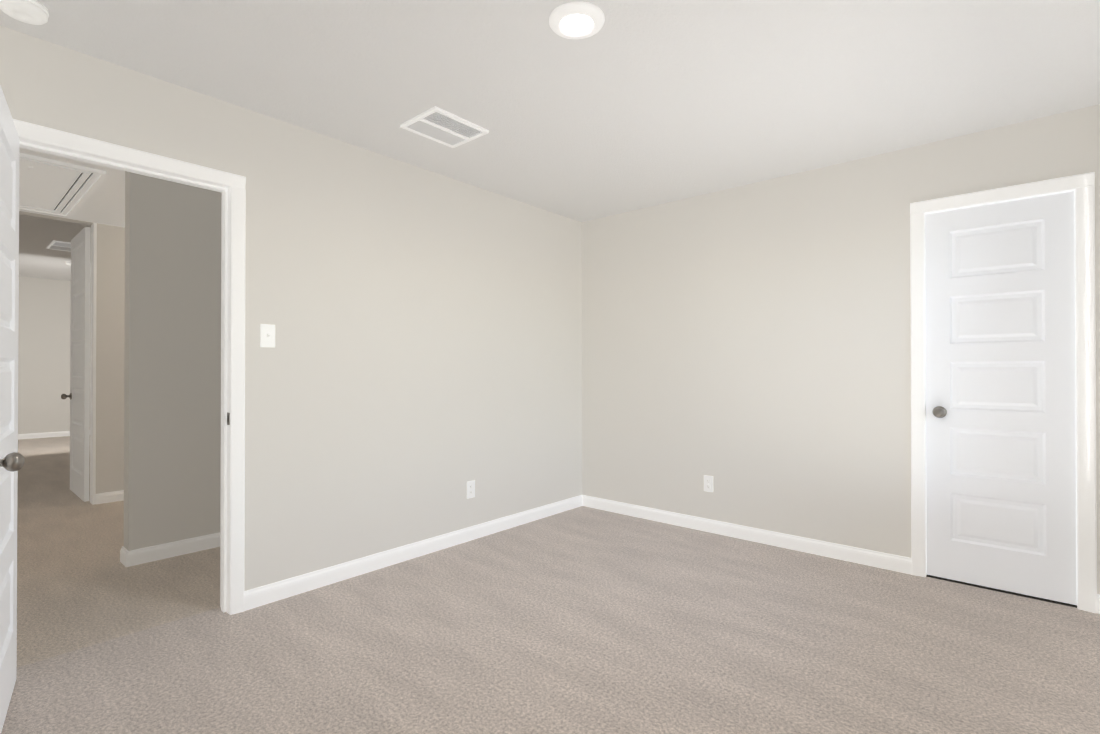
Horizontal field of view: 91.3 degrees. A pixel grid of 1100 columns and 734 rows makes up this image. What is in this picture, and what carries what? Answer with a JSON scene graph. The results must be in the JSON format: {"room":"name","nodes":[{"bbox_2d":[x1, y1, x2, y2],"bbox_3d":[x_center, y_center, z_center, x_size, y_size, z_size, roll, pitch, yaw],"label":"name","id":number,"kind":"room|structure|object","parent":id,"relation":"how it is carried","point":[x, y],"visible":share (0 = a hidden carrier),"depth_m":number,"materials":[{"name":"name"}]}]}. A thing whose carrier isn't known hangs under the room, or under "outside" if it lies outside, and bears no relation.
{"room":"empty bedroom","nodes":[
{"label":"empty bedroom","id":0,"kind":"room"},
{"bbox_2d":[18,276,90,433],"bbox_3d":[-8.977,-0.155,9.026,0.120,2.740,7.240,0,0,41],"label":"wall","id":1,"kind":"structure","parent":0,"point":[44,314],"depth_m":9.25,"materials":[{"name":"white paint"}]},
{"bbox_2d":[18,431,69,439],"bbox_3d":[-8.927,1.170,8.974,0.014,0.090,7.000,0,0,41],"label":"baseboard","id":2,"kind":"structure","parent":1,"relation":"attached to","point":[44,435],"depth_m":9.24,"materials":[{"name":"white wood"}]},
{"bbox_2d":[19,214,90,282],"bbox_3d":[-6.535,-1.587,6.905,6.600,0.100,7.240,0,0,41],"label":"ceiling","id":3,"kind":"structure","parent":0,"point":[37,237],"depth_m":6.92,"materials":[{"name":"white paint"}]},
{"bbox_2d":[47,240,70,251],"bbox_3d":[-6.162,-1.531,6.846,0.600,0.012,0.300,0,0,41],"label":"ceiling vent","id":4,"kind":"object","parent":3,"relation":"in","point":[59,245],"visible":0.56,"depth_m":6.81,"materials":[{"name":"white metal"}]},
{"bbox_2d":[19,211,124,493],"bbox_3d":[-4.001,-0.230,4.690,0.120,2.840,7.240,0,0,41],"label":"wall","id":5,"kind":"structure","parent":0,"point":[110,314],"depth_m":4.74,"materials":[{"name":"white paint"}]},
{"bbox_2d":[61,227,90,501],"bbox_3d":[-4.346,-0.024,4.969,0.756,2.408,0.183,0,0,41],"label":"door","id":6,"kind":"structure","parent":5,"relation":"in","point":[79,396],"depth_m":4.87,"materials":[{"name":"white wood"}]},
{"bbox_2d":[90,223,96,504],"bbox_3d":[-4.248,-0.031,4.406,0.120,2.440,0.800,0,0,41],"label":"door frame","id":7,"kind":"structure","parent":5,"relation":"attached to","point":[93,368],"depth_m":4.67,"materials":[{"name":"white wood"}]},
{"bbox_2d":[96,490,123,503],"bbox_3d":[-2.793,1.153,5.967,0.014,0.090,3.475,0,0,41],"label":"baseboard","id":8,"kind":"structure","parent":5,"relation":"attached to","point":[109,497],"depth_m":4.73,"materials":[{"name":"white wood"}]},
{"bbox_2d":[17,436,219,667],"bbox_3d":[-5.328,1.247,5.838,9.800,0.100,7.240,0,0,41],"label":"floor","id":9,"kind":"structure","parent":0,"point":[80,585],"depth_m":3.06,"materials":[{"name":"beige carpet"}]},
{"bbox_2d":[124,171,221,550],"bbox_3d":[-1.352,-0.030,4.609,0.120,2.440,3.640,0,0,41],"label":"wall","id":10,"kind":"structure","parent":0,"point":[172,410],"depth_m":3.36,"materials":[{"name":"white paint"}]},
{"bbox_2d":[120,546,128,566],"bbox_3d":[-2.552,1.137,3.225,0.148,0.090,0.014,0,0,41],"label":"baseboard","id":11,"kind":"structure","parent":10,"relation":"attached to","point":[124,556],"depth_m":3.20,"materials":[{"name":"white wood"}]},
{"bbox_2d":[129,532,219,566],"bbox_3d":[-1.302,1.145,4.558,0.014,0.090,3.640,0,0,41],"label":"baseboard","id":12,"kind":"structure","parent":10,"relation":"attached to","point":[164,551],"depth_m":3.35,"materials":[{"name":"white wood"}]},
{"bbox_2d":[0,25,581,590],"bbox_3d":[-1.172,-0.039,3.066,0.120,2.440,4.510,0,0,41],"label":"wall","id":13,"kind":"structure","parent":0,"point":[414,371],"depth_m":3.10,"materials":[{"name":"white paint"}]},
{"bbox_2d":[0,86,24,733],"bbox_3d":[-1.785,0.150,1.688,0.751,2.022,0.219,0,0,41],"label":"entry door","id":14,"kind":"structure","parent":13,"relation":"in","point":[12,460],"depth_m":1.83,"materials":[{"name":"white wood"}]},
{"bbox_2d":[13,119,245,614],"bbox_3d":[-1.821,0.127,2.319,0.156,2.100,0.880,0,0,41],"label":"door frame","id":15,"kind":"structure","parent":13,"relation":"attached to","point":[71,141],"depth_m":2.57,"materials":[{"name":"white wood"}]},
{"bbox_2d":[260,324,274,347],"bbox_3d":[-1.407,-0.156,2.688,0.022,0.115,0.070,0,0,41],"label":"switch plate","id":16,"kind":"object","parent":13,"relation":"attached to","point":[267,335],"visible":1,"depth_m":2.69,"materials":[{"name":"white plastic"}]},
{"bbox_2d":[244,495,581,610],"bbox_3d":[-0.600,1.139,3.613,0.014,0.090,2.684,0,0,41],"label":"baseboard","id":17,"kind":"structure","parent":13,"relation":"attached to","point":[272,592],"depth_m":3.20,"materials":[{"name":"white wood"}]},
{"bbox_2d":[467,480,474,498],"bbox_3d":[-0.542,0.840,3.686,0.007,0.115,0.070,0,0,41],"label":"electrical outlet","id":18,"kind":"object","parent":13,"relation":"attached to","point":[470,489],"visible":1,"depth_m":3.68,"materials":[{"name":"white plastic"}]},
{"bbox_2d":[0,0,1099,227],"bbox_3d":[-1.494,-1.312,2.512,6.530,0.100,7.240,0,0,41],"label":"ceiling","id":19,"kind":"structure","parent":0,"point":[630,105],"depth_m":2.34,"materials":[{"name":"white paint"}]},
{"bbox_2d":[0,0,48,24],"bbox_3d":[-1.837,-1.244,1.875,0.132,0.043,0.132,0,0,41],"label":"smoke detector","id":20,"kind":"object","parent":19,"relation":"attached to","point":[34,12],"visible":1,"depth_m":1.86,"materials":[{"name":"white plastic"}]},
{"bbox_2d":[19,153,105,216],"bbox_3d":[-3.620,-1.245,3.687,1.460,0.020,0.660,0,0,41],"label":"attic hatch","id":21,"kind":"object","parent":19,"relation":"attached to","point":[50,186],"visible":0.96,"depth_m":3.67,"materials":[{"name":"white paint"}]},
{"bbox_2d":[400,106,488,147],"bbox_3d":[-0.553,-1.254,2.832,0.300,0.012,0.350,0,0,41],"label":"ceiling vent","id":22,"kind":"object","parent":19,"relation":"in","point":[439,125],"visible":1,"depth_m":2.82,"materials":[{"name":"white metal"}]},
{"bbox_2d":[549,1,604,38],"bbox_3d":[0.098,-1.255,1.961,0.202,0.021,0.202,0,0,41],"label":"recessed light","id":23,"kind":"object","parent":19,"relation":"in","point":[576,20],"visible":1,"depth_m":1.94,"materials":[{"name":"white plastic"}]},
{"bbox_2d":[1,506,1099,733],"bbox_3d":[-0.333,1.222,1.486,3.450,0.100,7.240,0,0,41],"label":"floor carpet","id":24,"kind":"object","parent":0,"point":[583,620],"visible":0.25,"depth_m":2.20,"materials":[{"name":"beige carpet"}]},
{"bbox_2d":[926,575,1076,607],"bbox_3d":[2.518,1.180,3.024,0.650,0.002,0.514,0,0,41],"label":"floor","id":25,"kind":"structure","parent":24,"relation":"on","point":[1012,593],"depth_m":2.82,"materials":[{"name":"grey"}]},
{"bbox_2d":[582,104,1099,593],"bbox_3d":[1.571,-0.036,3.587,3.330,2.440,0.120,0,0,41],"label":"wall","id":26,"kind":"structure","parent":0,"point":[748,346],"depth_m":3.54,"materials":[{"name":"white paint"}]},
{"bbox_2d":[704,475,712,491],"bbox_3d":[1.141,0.841,3.873,0.070,0.115,0.007,0,0,41],"label":"electrical outlet","id":27,"kind":"object","parent":26,"relation":"attached to","point":[708,483],"visible":1,"depth_m":3.87,"materials":[{"name":"white plastic"}]},
{"bbox_2d":[582,495,911,574],"bbox_3d":[1.167,1.141,3.844,2.374,0.090,0.014,0,0,41],"label":"baseboard","id":28,"kind":"structure","parent":26,"relation":"attached to","point":[897,563],"depth_m":3.60,"materials":[{"name":"white wood"}]},
{"bbox_2d":[925,191,1076,604],"bbox_3d":[2.362,0.152,2.851,0.606,2.032,0.183,0,0,41],"label":"closet door","id":29,"kind":"structure","parent":26,"relation":"in","point":[1000,411],"depth_m":2.82,"materials":[{"name":"white wood"}]},
{"bbox_2d":[910,172,1096,612],"bbox_3d":[2.385,0.145,2.877,0.650,2.070,0.120,0,0,41],"label":"door frame","id":30,"kind":"structure","parent":26,"relation":"attached to","point":[1075,351],"depth_m":2.73,"materials":[{"name":"white wood"}]},
{"bbox_2d":[1097,594,1099,613],"bbox_3d":[2.634,1.133,2.566,0.034,0.090,0.014,0,0,41],"label":"baseboard","id":31,"kind":"structure","parent":26,"relation":"attached to","point":[1098,603],"depth_m":2.57,"materials":[{"name":"white wood"}]}
]}

